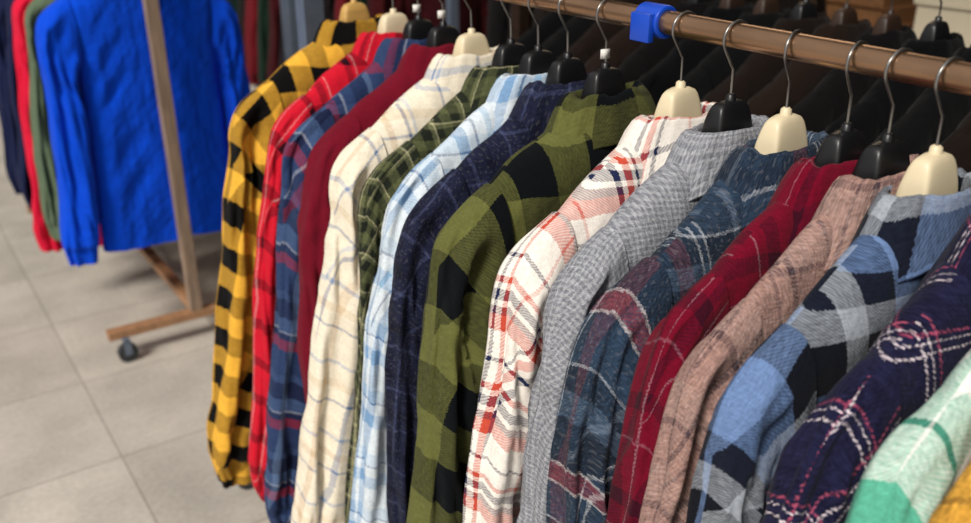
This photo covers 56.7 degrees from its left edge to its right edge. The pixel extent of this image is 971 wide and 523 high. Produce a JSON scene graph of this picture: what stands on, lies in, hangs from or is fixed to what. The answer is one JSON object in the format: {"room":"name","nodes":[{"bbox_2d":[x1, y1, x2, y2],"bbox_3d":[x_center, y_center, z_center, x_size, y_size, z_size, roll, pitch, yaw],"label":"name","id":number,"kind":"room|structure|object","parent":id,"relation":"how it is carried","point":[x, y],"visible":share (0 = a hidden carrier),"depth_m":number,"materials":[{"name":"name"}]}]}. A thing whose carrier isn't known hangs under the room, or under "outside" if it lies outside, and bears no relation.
{"room":"clothing store","nodes":[
{"label":"clothing store","id":0,"kind":"room"},
{"bbox_2d":[0,84,269,522],"bbox_3d":[-1.547,0.930,1.905,11.000,0.050,14.000,-16,28,-31],"label":"floor","id":1,"kind":"structure","parent":0,"point":[88,434],"depth_m":2.96,"materials":[{"name":"stone"}]},
{"bbox_2d":[26,0,215,362],"bbox_3d":[-1.463,-0.684,3.607,0.690,1.516,1.656,-16,28,-31],"label":"clothes rack","id":2,"kind":"object","parent":1,"relation":"on","point":[189,293],"visible":0.42,"depth_m":3.12,"materials":[{"name":"brown wood"}]},
{"bbox_3d":[-1.126,-1.002,2.853,0.350,0.330,0.037,-15,28,-30],"label":"hanger","id":3,"kind":"object","parent":2,"relation":"hanging from","visible":0},
{"bbox_2d":[35,0,250,266],"bbox_3d":[-1.125,-0.530,3.063,0.743,0.993,0.180,-16,28,-31],"label":"sweatshirt","id":4,"kind":"object","parent":3,"relation":"hanging from","point":[107,143],"visible":0.87,"depth_m":3.00,"materials":[{"name":"blue fabric"}]},
{"label":"hanger","id":5,"kind":"object","parent":2,"relation":"hanging from","visible":0},
{"bbox_2d":[24,0,99,240],"bbox_3d":[-1.245,-0.615,3.228,0.770,0.976,0.166,-16,28,-31],"label":"sweatshirt","id":6,"kind":"object","parent":5,"relation":"hanging from","point":[43,156],"visible":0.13,"depth_m":3.06,"materials":[{"name":"green fabric"}]},
{"bbox_3d":[-1.478,-1.210,3.319,0.350,0.330,0.037,-16,29,-32],"label":"hanger","id":7,"kind":"object","parent":2,"relation":"hanging from","visible":0},
{"bbox_2d":[5,0,31,209],"bbox_3d":[-1.478,-0.747,3.525,0.788,0.975,0.166,-16,28,-31],"label":"sweatshirt","id":8,"kind":"object","parent":7,"relation":"hanging from","point":[22,169],"visible":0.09,"depth_m":3.34,"materials":[{"name":"red fabric"}]},
{"label":"hanger","id":9,"kind":"object","parent":2,"relation":"hanging from","visible":0},
{"bbox_2d":[0,0,21,194],"bbox_3d":[-1.598,-0.812,3.671,0.794,0.976,0.166,-16,28,-31],"label":"sweatshirt","id":10,"kind":"object","parent":9,"relation":"hanging from","point":[7,113],"visible":0.04,"depth_m":3.51,"materials":[{"name":"blue fabric"}]},
{"label":"hanger","id":11,"kind":"object","parent":2,"relation":"hanging from","visible":0},
{"bbox_2d":[0,105,9,180],"bbox_3d":[-1.705,-0.881,3.826,0.785,0.975,0.166,-16,28,-31],"label":"sweatshirt","id":12,"kind":"object","parent":11,"relation":"hanging from","point":[6,154],"visible":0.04,"depth_m":3.75,"materials":[{"name":"fabric"}]},
{"label":"hanger","id":13,"kind":"object","parent":2,"relation":"hanging from","visible":0},
{"bbox_2d":[12,0,102,251],"bbox_3d":[-1.367,-0.620,3.399,0.797,1.104,0.166,-16,28,-31],"label":"sweatshirt","id":14,"kind":"object","parent":13,"relation":"hanging from","point":[45,242],"visible":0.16,"depth_m":3.19,"materials":[{"name":"red fabric"}]},
{"bbox_2d":[280,0,298,60],"bbox_3d":[-1.382,-1.769,4.220,0.080,3.000,2.260,-16,28,-31],"label":"door","id":15,"kind":"structure","parent":1,"relation":"on","point":[288,9],"depth_m":3.57,"materials":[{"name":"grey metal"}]},
{"bbox_2d":[255,0,458,87],"bbox_3d":[-0.828,-1.228,4.912,0.600,1.448,2.450,-16,28,-31],"label":"clothes rack","id":16,"kind":"object","parent":1,"relation":"on","point":[452,6],"visible":0.02,"depth_m":3.88,"materials":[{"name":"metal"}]},
{"label":"hanger","id":17,"kind":"object","parent":16,"relation":"hanging from","visible":0},
{"bbox_2d":[367,0,487,36],"bbox_3d":[-0.221,-1.008,4.037,0.748,0.877,0.161,-16,28,-31],"label":"jacket","id":18,"kind":"object","parent":17,"relation":"hanging from","point":[429,8],"visible":0.24,"depth_m":3.93,"materials":[{"name":"fabric"}]},
{"label":"hanger","id":19,"kind":"object","parent":16,"relation":"hanging from","visible":0},
{"bbox_2d":[357,0,366,6],"bbox_3d":[-0.303,-1.065,4.164,0.749,0.879,0.165,-16,28,-31],"label":"jacket","id":20,"kind":"object","parent":19,"relation":"hanging from","point":[361,1],"visible":0.02,"depth_m":3.92,"materials":[{"name":"fabric"}]},
{"bbox_3d":[-0.399,-1.511,4.105,0.350,0.282,0.037,-16,28,-31],"label":"hanger","id":21,"kind":"object","parent":16,"relation":"hanging from","visible":0},
{"bbox_2d":[334,0,350,20],"bbox_3d":[-0.402,-1.116,4.280,0.743,0.877,0.165,-16,28,-31],"label":"jacket","id":22,"kind":"object","parent":21,"relation":"hanging from","point":[338,3],"visible":0.02,"depth_m":4.08,"materials":[{"name":"fabric"}]},
{"bbox_3d":[-0.490,-1.565,4.226,0.350,0.282,0.037,-16,28,-31],"label":"hanger","id":23,"kind":"object","parent":16,"relation":"hanging from","visible":0},
{"bbox_2d":[323,0,335,21],"bbox_3d":[-0.489,-1.171,4.402,0.731,0.878,0.165,-16,28,-31],"label":"jacket","id":24,"kind":"object","parent":23,"relation":"hanging from","point":[329,5],"visible":0.03,"depth_m":4.18,"materials":[{"name":"fabric"}]},
{"label":"hanger","id":25,"kind":"object","parent":16,"relation":"hanging from","visible":0},
{"bbox_2d":[279,8,284,66],"bbox_3d":[-0.764,-1.330,4.762,0.732,0.876,0.165,-16,28,-31],"label":"jacket","id":26,"kind":"object","parent":25,"relation":"hanging from","point":[282,54],"visible":0.02,"depth_m":4.65,"materials":[{"name":"fabric"}]},
{"bbox_3d":[-0.854,-1.779,4.707,0.350,0.282,0.037,-16,29,-32],"label":"hanger","id":27,"kind":"object","parent":16,"relation":"hanging from","visible":0},
{"bbox_2d":[266,0,280,79],"bbox_3d":[-0.857,-1.383,4.880,0.739,0.877,0.165,-16,28,-31],"label":"jacket","id":28,"kind":"object","parent":27,"relation":"hanging from","point":[274,5],"visible":0.14,"depth_m":4.75,"materials":[{"name":"fabric"}]},
{"label":"hanger","id":29,"kind":"object","parent":16,"relation":"hanging from","visible":0},
{"bbox_2d":[257,0,269,84],"bbox_3d":[-0.940,-1.439,5.006,0.735,0.877,0.165,-16,28,-31],"label":"jacket","id":30,"kind":"object","parent":29,"relation":"hanging from","point":[263,5],"visible":0.15,"depth_m":4.88,"materials":[{"name":"fabric"}]},
{"label":"hanger","id":31,"kind":"object","parent":16,"relation":"hanging from","visible":0},
{"bbox_2d":[244,0,259,84],"bbox_3d":[-1.039,-1.490,5.122,0.738,0.877,0.165,-16,28,-31],"label":"jacket","id":32,"kind":"object","parent":31,"relation":"hanging from","point":[251,6],"visible":0.19,"depth_m":5.01,"materials":[{"name":"fabric"}]},
{"label":"hanger","id":33,"kind":"object","parent":16,"relation":"hanging from","visible":0},
{"bbox_2d":[238,0,245,63],"bbox_3d":[-1.129,-1.545,5.242,0.744,0.878,0.165,-16,28,-31],"label":"jacket","id":34,"kind":"object","parent":33,"relation":"hanging from","point":[241,5],"visible":0.04,"depth_m":5.09,"materials":[{"name":"fabric"}]},
{"bbox_3d":[-1.217,-1.993,5.188,0.350,0.282,0.037,-15,28,-30],"label":"hanger","id":35,"kind":"object","parent":16,"relation":"hanging from","visible":0},
{"bbox_2d":[228,0,238,16],"bbox_3d":[-1.218,-1.598,5.364,0.735,0.877,0.165,-16,28,-31],"label":"jacket","id":36,"kind":"object","parent":35,"relation":"hanging from","point":[234,3],"visible":0.02,"depth_m":5.18,"materials":[{"name":"fabric"}]},
{"bbox_2d":[512,4,529,41],"bbox_3d":[0.869,0.059,2.079,0.560,1.401,2.700,-16,28,-31],"label":"clothes rack","id":37,"kind":"object","parent":1,"relation":"on","point":[520,14],"visible":0.02,"depth_m":2.89,"materials":[{"name":"brown wood"}]},
{"bbox_2d":[687,0,712,3],"bbox_3d":[0.542,-0.651,2.281,0.350,0.275,0.037,-15,28,-30],"label":"hanger","id":38,"kind":"object","parent":37,"relation":"hanging from","point":[688,1],"visible":0.02,"depth_m":2.26,"materials":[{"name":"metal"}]},
{"bbox_2d":[618,0,720,82],"bbox_3d":[0.539,-0.262,2.451,0.721,0.876,0.119,-16,28,-31],"label":"jacket","id":39,"kind":"object","parent":38,"relation":"hanging from","point":[646,56],"visible":0.09,"depth_m":2.21,"materials":[{"name":"fabric"}]},
{"bbox_2d":[719,0,744,8],"bbox_3d":[0.602,-0.616,2.202,0.350,0.275,0.037,-16,29,-32],"label":"hanger","id":40,"kind":"object","parent":37,"relation":"hanging from","point":[726,4],"visible":0.05,"depth_m":2.18,"materials":[{"name":"plastic"}]},
{"bbox_2d":[639,3,754,107],"bbox_3d":[0.602,-0.232,2.373,0.724,0.873,0.119,-16,28,-31],"label":"jacket","id":41,"kind":"object","parent":40,"relation":"hanging from","point":[664,75],"visible":0.16,"depth_m":2.13,"materials":[{"name":"black fabric"}]},
{"bbox_2d":[752,0,779,13],"bbox_3d":[0.662,-0.581,2.123,0.350,0.275,0.037,-15,28,-31],"label":"hanger","id":42,"kind":"object","parent":37,"relation":"hanging from","point":[762,6],"visible":0.08,"depth_m":2.10,"materials":[{"name":"plastic"}]},
{"bbox_2d":[683,8,791,101],"bbox_3d":[0.661,-0.178,2.302,0.759,0.911,0.119,-16,28,-31],"label":"jacket","id":43,"kind":"object","parent":42,"relation":"hanging from","point":[715,67],"visible":0.08,"depth_m":2.06,"materials":[{"name":"black fabric"}]},
{"bbox_2d":[789,0,817,19],"bbox_3d":[0.721,-0.546,2.044,0.350,0.275,0.037,-15,28,-30],"label":"hanger","id":44,"kind":"object","parent":37,"relation":"hanging from","point":[805,9],"visible":0.19,"depth_m":2.02,"materials":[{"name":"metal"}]},
{"bbox_2d":[701,12,830,102],"bbox_3d":[0.718,-0.153,2.217,0.728,0.889,0.120,-16,28,-31],"label":"jacket","id":45,"kind":"object","parent":44,"relation":"hanging from","point":[758,70],"visible":0.13,"depth_m":1.98,"materials":[{"name":"brown fabric"}]},
{"bbox_2d":[829,0,857,24],"bbox_3d":[0.781,-0.511,1.965,0.350,0.275,0.037,-16,28,-31],"label":"hanger","id":46,"kind":"object","parent":37,"relation":"hanging from","point":[845,15],"visible":0.16,"depth_m":1.94,"materials":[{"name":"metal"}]},
{"bbox_2d":[747,19,872,117],"bbox_3d":[0.780,-0.127,2.134,0.704,0.872,0.118,-16,28,-31],"label":"jacket","id":47,"kind":"object","parent":46,"relation":"hanging from","point":[805,77],"visible":0.12,"depth_m":1.90,"materials":[{"name":"brown fabric"}]},
{"bbox_2d":[871,0,901,34],"bbox_3d":[0.841,-0.475,1.886,0.350,0.275,0.037,-16,29,-32],"label":"hanger","id":48,"kind":"object","parent":37,"relation":"hanging from","point":[889,21],"visible":0.16,"depth_m":1.86,"materials":[{"name":"metal"}]},
{"bbox_2d":[791,25,917,132],"bbox_3d":[0.836,-0.092,2.053,0.704,0.873,0.119,-16,28,-31],"label":"jacket","id":49,"kind":"object","parent":48,"relation":"hanging from","point":[829,100],"visible":0.16,"depth_m":1.82,"materials":[{"name":"black fabric"}]},
{"bbox_2d":[918,0,949,40],"bbox_3d":[0.900,-0.440,1.807,0.350,0.275,0.037,-17,29,-33],"label":"hanger","id":50,"kind":"object","parent":37,"relation":"hanging from","point":[937,29],"visible":0.19,"depth_m":1.78,"materials":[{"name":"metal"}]},
{"bbox_2d":[825,32,964,145],"bbox_3d":[0.897,-0.046,1.979,0.727,0.889,0.121,-16,28,-31],"label":"jacket","id":51,"kind":"object","parent":50,"relation":"hanging from","point":[870,115],"visible":0.13,"depth_m":1.75,"materials":[{"name":"black fabric"}]},
{"bbox_2d":[238,0,970,489],"bbox_3d":[0.363,0.371,1.343,0.656,1.430,2.860,-16,28,-31],"label":"clothes rack","id":52,"kind":"object","parent":1,"relation":"on","point":[912,68],"visible":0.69,"depth_m":1.07,"materials":[{"name":"brown wood"}]},
{"bbox_2d":[248,31,402,501],"bbox_3d":[-0.190,-0.013,2.044,0.810,1.022,0.121,-16,28,-31],"label":"shirt","id":53,"kind":"object","parent":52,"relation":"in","point":[363,52],"visible":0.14,"depth_m":1.81,"materials":[{"name":"red fabric"}]},
{"bbox_2d":[339,0,370,21],"bbox_3d":[-0.286,-0.528,1.973,0.350,0.281,0.037,-16,29,-32],"label":"hanger","id":54,"kind":"object","parent":52,"relation":"hanging from","point":[354,10],"visible":0.19,"depth_m":1.95,"materials":[{"name":"beige plastic"}]},
{"bbox_2d":[377,0,407,33],"bbox_3d":[-0.187,-0.469,1.842,0.350,0.281,0.040,-14,28,-29],"label":"hanger","id":55,"kind":"object","parent":52,"relation":"hanging from","point":[394,21],"visible":0.15,"depth_m":1.82,"materials":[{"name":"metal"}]},
{"bbox_2d":[402,0,433,39],"bbox_3d":[-0.130,-0.435,1.767,0.350,0.280,0.040,-13,27,-27],"label":"hanger","id":56,"kind":"object","parent":52,"relation":"hanging from","point":[418,28],"visible":0.19,"depth_m":1.74,"materials":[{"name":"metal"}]},
{"bbox_2d":[264,38,426,522],"bbox_3d":[-0.127,0.024,1.974,0.836,1.033,0.117,-16,29,-32],"label":"shirt","id":57,"kind":"object","parent":56,"relation":"hanging from","point":[286,405],"visible":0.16,"depth_m":1.77,"materials":[{"name":"blue fabric"}]},
{"bbox_2d":[345,65,518,522],"bbox_3d":[0.041,0.074,1.715,0.714,0.912,0.127,-16,28,-31],"label":"shirt","id":58,"kind":"object","parent":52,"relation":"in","point":[387,176],"visible":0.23,"depth_m":1.49,"materials":[{"name":"green fabric"}]},
{"bbox_2d":[426,0,458,46],"bbox_3d":[-0.079,-0.405,1.699,0.350,0.281,0.037,-16,29,-32],"label":"hanger","id":59,"kind":"object","parent":52,"relation":"hanging from","point":[442,34],"visible":0.19,"depth_m":1.68,"materials":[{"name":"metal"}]},
{"bbox_2d":[297,43,454,404],"bbox_3d":[-0.073,0.008,1.885,0.707,0.934,0.118,-16,29,-32],"label":"shirt","id":60,"kind":"object","parent":59,"relation":"hanging from","point":[313,219],"visible":0.1,"depth_m":1.64,"materials":[{"name":"red fabric"}]},
{"bbox_2d":[453,0,489,56],"bbox_3d":[-0.025,-0.374,1.627,0.350,0.281,0.037,-16,29,-32],"label":"hanger","id":61,"kind":"object","parent":52,"relation":"hanging from","point":[472,42],"visible":0.19,"depth_m":1.60,"materials":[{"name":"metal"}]},
{"bbox_2d":[291,46,497,522],"bbox_3d":[-0.021,0.075,1.823,0.851,1.002,0.126,-16,28,-31],"label":"shirt","id":62,"kind":"object","parent":61,"relation":"hanging from","point":[326,425],"visible":0.23,"depth_m":1.60,"materials":[{"name":"beige fabric"}]},
{"bbox_2d":[384,73,588,522],"bbox_3d":[0.135,0.152,1.622,0.755,0.985,0.118,-14,28,-29],"label":"shirt","id":63,"kind":"object","parent":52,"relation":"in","point":[530,115],"visible":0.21,"depth_m":1.37,"materials":[{"name":"blue fabric"}]},
{"bbox_2d":[491,0,527,66],"bbox_3d":[0.043,-0.333,1.537,0.350,0.281,0.037,-16,29,-32],"label":"hanger","id":64,"kind":"object","parent":52,"relation":"hanging from","point":[510,53],"visible":0.23,"depth_m":1.51,"materials":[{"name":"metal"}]},
{"bbox_2d":[406,80,655,522],"bbox_3d":[0.177,0.182,1.543,0.765,0.974,0.132,-16,28,-31],"label":"shirt","id":65,"kind":"object","parent":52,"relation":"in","point":[468,253],"visible":0.37,"depth_m":1.31,"materials":[{"name":"green fabric"}]},
{"bbox_2d":[517,0,554,74],"bbox_3d":[0.086,-0.308,1.481,0.350,0.281,0.037,-16,28,-31],"label":"hanger","id":66,"kind":"object","parent":52,"relation":"hanging from","point":[536,61],"visible":0.22,"depth_m":1.46,"materials":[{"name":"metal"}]},
{"bbox_2d":[349,73,547,522],"bbox_3d":[0.080,0.131,1.672,0.827,0.981,0.118,-16,28,-31],"label":"shirt","id":67,"kind":"object","parent":66,"relation":"hanging from","point":[368,496],"visible":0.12,"depth_m":1.44,"materials":[{"name":"fabric"}]},
{"bbox_2d":[545,0,586,83],"bbox_3d":[0.128,-0.283,1.424,0.350,0.281,0.040,-14,28,-28],"label":"hanger","id":68,"kind":"object","parent":52,"relation":"hanging from","point":[567,69],"visible":0.21,"depth_m":1.40,"materials":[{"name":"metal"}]},
{"bbox_2d":[463,101,715,522],"bbox_3d":[0.264,0.223,1.430,0.752,0.952,0.121,-16,28,-31],"label":"shirt","id":69,"kind":"object","parent":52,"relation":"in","point":[524,280],"visible":0.3,"depth_m":1.19,"materials":[{"name":"white fabric"}]},
{"bbox_2d":[581,0,625,98],"bbox_3d":[0.179,-0.253,1.357,0.350,0.280,0.040,-14,27,-28],"label":"hanger","id":70,"kind":"object","parent":52,"relation":"hanging from","point":[605,79],"visible":0.2,"depth_m":1.33,"materials":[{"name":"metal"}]},
{"bbox_2d":[516,114,768,522],"bbox_3d":[0.323,0.232,1.360,0.722,0.912,0.122,-16,28,-31],"label":"shirt","id":71,"kind":"object","parent":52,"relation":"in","point":[645,219],"visible":0.29,"depth_m":1.12,"materials":[{"name":"grey fabric"}]},
{"bbox_2d":[630,2,675,42],"bbox_3d":[0.230,-0.329,1.235,0.052,0.048,0.046,-16,28,-31],"label":"clip","id":72,"kind":"object","parent":52,"relation":"attached to","point":[644,25],"visible":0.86,"depth_m":1.22,"materials":[{"name":"blue plastic"}]},
{"bbox_2d":[653,11,701,118],"bbox_3d":[0.266,-0.202,1.242,0.350,0.281,0.037,-17,29,-33],"label":"hanger","id":73,"kind":"object","parent":52,"relation":"hanging from","point":[682,100],"visible":0.3,"depth_m":1.22,"materials":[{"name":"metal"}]},
{"bbox_2d":[546,130,828,522],"bbox_3d":[0.365,0.286,1.301,0.758,0.962,0.117,-15,28,-30],"label":"shirt","id":74,"kind":"object","parent":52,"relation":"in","point":[609,343],"visible":0.28,"depth_m":1.06,"materials":[{"name":"fabric"}]},
{"bbox_2d":[701,20,752,132],"bbox_3d":[0.316,-0.173,1.176,0.350,0.281,0.040,-13,27,-27],"label":"hanger","id":75,"kind":"object","parent":52,"relation":"hanging from","point":[730,113],"visible":0.23,"depth_m":1.15,"materials":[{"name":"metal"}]},
{"bbox_2d":[606,156,857,522],"bbox_3d":[0.411,0.283,1.228,0.639,0.906,0.108,-17,29,-33],"label":"shirt","id":76,"kind":"object","parent":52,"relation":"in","point":[796,199],"visible":0.25,"depth_m":1.00,"materials":[{"name":"red fabric"}]},
{"bbox_2d":[639,154,919,522],"bbox_3d":[0.449,0.320,1.196,0.722,0.944,0.101,-14,28,-29],"label":"shirt","id":77,"kind":"object","parent":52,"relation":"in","point":[696,390],"visible":0.26,"depth_m":0.95,"materials":[{"name":"pink fabric"}]},
{"bbox_2d":[754,29,807,154],"bbox_3d":[0.365,-0.144,1.111,0.350,0.281,0.037,-16,29,-32],"label":"hanger","id":78,"kind":"object","parent":52,"relation":"hanging from","point":[786,130],"visible":0.27,"depth_m":1.09,"materials":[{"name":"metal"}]},
{"bbox_2d":[686,167,970,522],"bbox_3d":[0.475,0.356,1.156,0.760,0.971,0.114,-16,28,-31],"label":"shirt","id":79,"kind":"object","parent":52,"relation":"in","point":[897,241],"visible":0.6,"depth_m":0.90,"materials":[{"name":"blue fabric"}]},
{"bbox_2d":[814,40,868,166],"bbox_3d":[0.413,-0.115,1.047,0.350,0.281,0.040,-18,30,-35],"label":"hanger","id":80,"kind":"object","parent":52,"relation":"hanging from","point":[847,143],"visible":0.27,"depth_m":1.02,"materials":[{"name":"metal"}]},
{"bbox_2d":[852,48,914,179],"bbox_3d":[0.443,-0.098,1.008,0.350,0.280,0.040,-13,27,-27],"label":"hanger","id":81,"kind":"object","parent":52,"relation":"hanging from","point":[886,156],"visible":0.21,"depth_m":0.98,"materials":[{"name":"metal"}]},
{"bbox_2d":[895,56,964,196],"bbox_3d":[0.475,-0.079,0.966,0.350,0.281,0.037,-16,28,-31],"label":"hanger","id":82,"kind":"object","parent":52,"relation":"hanging from","point":[934,172],"visible":0.33,"depth_m":0.94,"materials":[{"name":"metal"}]},
{"bbox_3d":[0.603,-0.004,0.797,0.350,0.281,0.037,-16,29,-32],"label":"hanger","id":83,"kind":"object","parent":52,"relation":"hanging from","visible":0},
{"bbox_2d":[929,462,970,522],"bbox_3d":[0.610,0.406,0.980,0.663,0.922,0.112,-16,28,-31],"label":"shirt","id":84,"kind":"object","parent":83,"relation":"hanging from","point":[955,507],"visible":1,"depth_m":0.73,"materials":[{"name":"mustard yellow flannel cotton fabric"}]},
{"bbox_3d":[0.570,-0.023,0.839,0.350,0.281,0.037,-16,29,-32],"label":"hanger","id":85,"kind":"object","parent":52,"relation":"hanging from","visible":0},
{"bbox_2d":[845,350,970,522],"bbox_3d":[0.571,0.381,1.022,0.667,0.915,0.109,-17,29,-34],"label":"shirt","id":86,"kind":"object","parent":85,"relation":"hanging from","point":[918,464],"visible":0.91,"depth_m":0.77,"materials":[{"name":"green fabric"}]},
{"bbox_2d":[798,0,816,4],"bbox_3d":[0.608,-0.687,3.644,0.560,1.491,1.550,-16,28,-31],"label":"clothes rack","id":87,"kind":"object","parent":1,"relation":"on","point":[799,1],"visible":0.02,"depth_m":2.89,"materials":[{"name":"brown wood"}]},
{"label":"hanger","id":88,"kind":"object","parent":87,"relation":"hanging from","visible":0},
{"bbox_2d":[532,8,549,26],"bbox_3d":[0.484,-0.919,3.746,0.751,0.913,0.176,-16,28,-31],"label":"jacket","id":89,"kind":"object","parent":88,"relation":"hanging from","point":[539,14],"visible":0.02,"depth_m":3.56,"materials":[{"name":"brown fabric"}]},
{"bbox_3d":[0.390,-1.375,3.685,0.350,0.275,0.037,-17,29,-33],"label":"hanger","id":90,"kind":"object","parent":87,"relation":"hanging from","visible":0},
{"bbox_2d":[509,3,533,37],"bbox_3d":[0.393,-0.973,3.866,0.747,0.914,0.176,-16,28,-31],"label":"jacket","id":91,"kind":"object","parent":90,"relation":"hanging from","point":[510,13],"visible":0.02,"depth_m":3.67,"materials":[{"name":"black fabric"}]},
{"bbox_3d":[0.299,-1.429,3.805,0.350,0.275,0.037,-15,28,-30],"label":"hanger","id":92,"kind":"object","parent":87,"relation":"hanging from","visible":0},
{"bbox_2d":[486,0,510,47],"bbox_3d":[0.297,-1.024,3.984,0.747,0.910,0.177,-16,28,-31],"label":"jacket","id":93,"kind":"object","parent":92,"relation":"hanging from","point":[498,24],"visible":0.05,"depth_m":3.79,"materials":[{"name":"black fabric"}]},
{"bbox_2d":[839,5,885,27],"bbox_3d":[1.211,-1.955,5.497,0.500,2.300,5.800,-16,28,-31],"label":"shelving unit","id":94,"kind":"object","parent":1,"relation":"on","point":[839,5],"visible":0.02,"depth_m":4.47,"materials":[{"name":"brown wood"}]},
{"bbox_3d":[1.658,-0.353,3.621,0.750,0.900,2.200,-16,28,-31],"label":"display table","id":95,"kind":"object","parent":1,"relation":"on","visible":0},
{"bbox_2d":[826,0,917,28],"bbox_3d":[1.490,-0.974,3.583,0.420,0.265,0.450,-16,28,-31],"label":"wooden crate","id":96,"kind":"object","parent":95,"relation":"on","point":[906,9],"visible":0.11,"depth_m":3.36,"materials":[{"name":"brown wood"}]},
{"bbox_2d":[913,0,970,47],"bbox_3d":[1.831,-0.773,3.113,0.420,0.280,0.540,-16,28,-31],"label":"cardboard box","id":97,"kind":"object","parent":95,"relation":"on","point":[957,13],"visible":0.29,"depth_m":3.08,"materials":[{"name":"beige cardboard"}]},
{"bbox_2d":[207,14,382,488],"bbox_3d":[-0.284,-0.051,2.180,0.882,1.062,0.131,-16,28,-31],"label":"shirt","id":98,"kind":"object","parent":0,"point":[253,119],"visible":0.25,"depth_m":1.96,"materials":[{"name":"yellow fabric"}]},
{"bbox_3d":[0.532,-0.045,0.891,0.350,0.281,0.037,-17,29,-33],"label":"hanger","id":99,"kind":"object","parent":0,"visible":0},
{"bbox_2d":[759,214,970,522],"bbox_3d":[0.533,0.377,1.081,0.720,0.954,0.116,-16,29,-32],"label":"shirt","id":100,"kind":"object","parent":99,"relation":"hanging from","point":[818,473],"visible":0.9,"depth_m":0.83,"materials":[{"name":"blue fabric"}]},
{"bbox_3d":[1.019,-0.370,1.649,0.350,0.275,0.037,-16,29,-32],"label":"hanger","id":101,"kind":"object","parent":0,"visible":0},
{"bbox_2d":[940,111,970,172],"bbox_3d":[1.019,0.025,1.823,0.737,0.895,0.120,-16,28,-31],"label":"jacket","id":102,"kind":"object","parent":101,"relation":"hanging from","point":[958,144],"visible":0.06,"depth_m":1.57,"materials":[{"name":"black fabric"}]},
{"label":"hanger","id":103,"kind":"object","parent":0,"visible":0},
{"bbox_2d":[875,47,970,154],"bbox_3d":[0.957,-0.023,1.896,0.721,0.870,0.119,-16,28,-31],"label":"jacket","id":104,"kind":"object","parent":103,"relation":"hanging from","point":[917,128],"visible":0.14,"depth_m":1.66,"materials":[{"name":"black fabric"}]},
{"bbox_3d":[0.483,-0.686,2.360,0.350,0.275,0.037,-16,28,-31],"label":"hanger","id":105,"kind":"object","parent":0,"visible":0},
{"bbox_2d":[585,0,686,73],"bbox_3d":[0.480,-0.289,2.535,0.746,0.903,0.119,-16,28,-31],"label":"jacket","id":106,"kind":"object","parent":105,"relation":"hanging from","point":[620,45],"visible":0.03,"depth_m":2.29,"materials":[{"name":"black fabric"}]},
{"bbox_3d":[0.423,-0.722,2.439,0.350,0.275,0.037,-16,29,-32],"label":"hanger","id":107,"kind":"object","parent":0,"visible":0},
{"bbox_2d":[558,0,645,64],"bbox_3d":[0.423,-0.316,2.619,0.742,0.919,0.119,-16,28,-31],"label":"jacket","id":108,"kind":"object","parent":107,"relation":"hanging from","point":[592,41],"visible":0.1,"depth_m":2.37,"materials":[{"name":"black fabric"}]},
{"label":"hanger","id":109,"kind":"object","parent":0,"visible":0},
{"bbox_2d":[542,16,595,59],"bbox_3d":[0.365,-0.361,2.695,0.731,0.898,0.120,-16,28,-31],"label":"jacket","id":110,"kind":"object","parent":109,"relation":"hanging from","point":[577,27],"visible":0.09,"depth_m":2.45,"materials":[{"name":"black fabric"}]},
{"label":"hanger","id":111,"kind":"object","parent":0,"visible":0},
{"bbox_2d":[516,11,573,50],"bbox_3d":[0.301,-0.400,2.769,0.720,0.888,0.119,-16,28,-31],"label":"jacket","id":112,"kind":"object","parent":111,"relation":"hanging from","point":[551,23],"visible":0.06,"depth_m":2.53,"materials":[{"name":"black fabric"}]},
{"bbox_3d":[0.935,-1.054,2.963,0.350,0.275,0.037,-17,29,-33],"label":"hanger","id":113,"kind":"object","parent":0,"visible":0},
{"bbox_2d":[744,0,826,13],"bbox_3d":[0.939,-0.651,3.145,0.740,0.912,0.176,-16,28,-31],"label":"jacket","id":114,"kind":"object","parent":113,"relation":"hanging from","point":[821,5],"visible":0.02,"depth_m":3.03,"materials":[{"name":"black fabric"}]}
]}

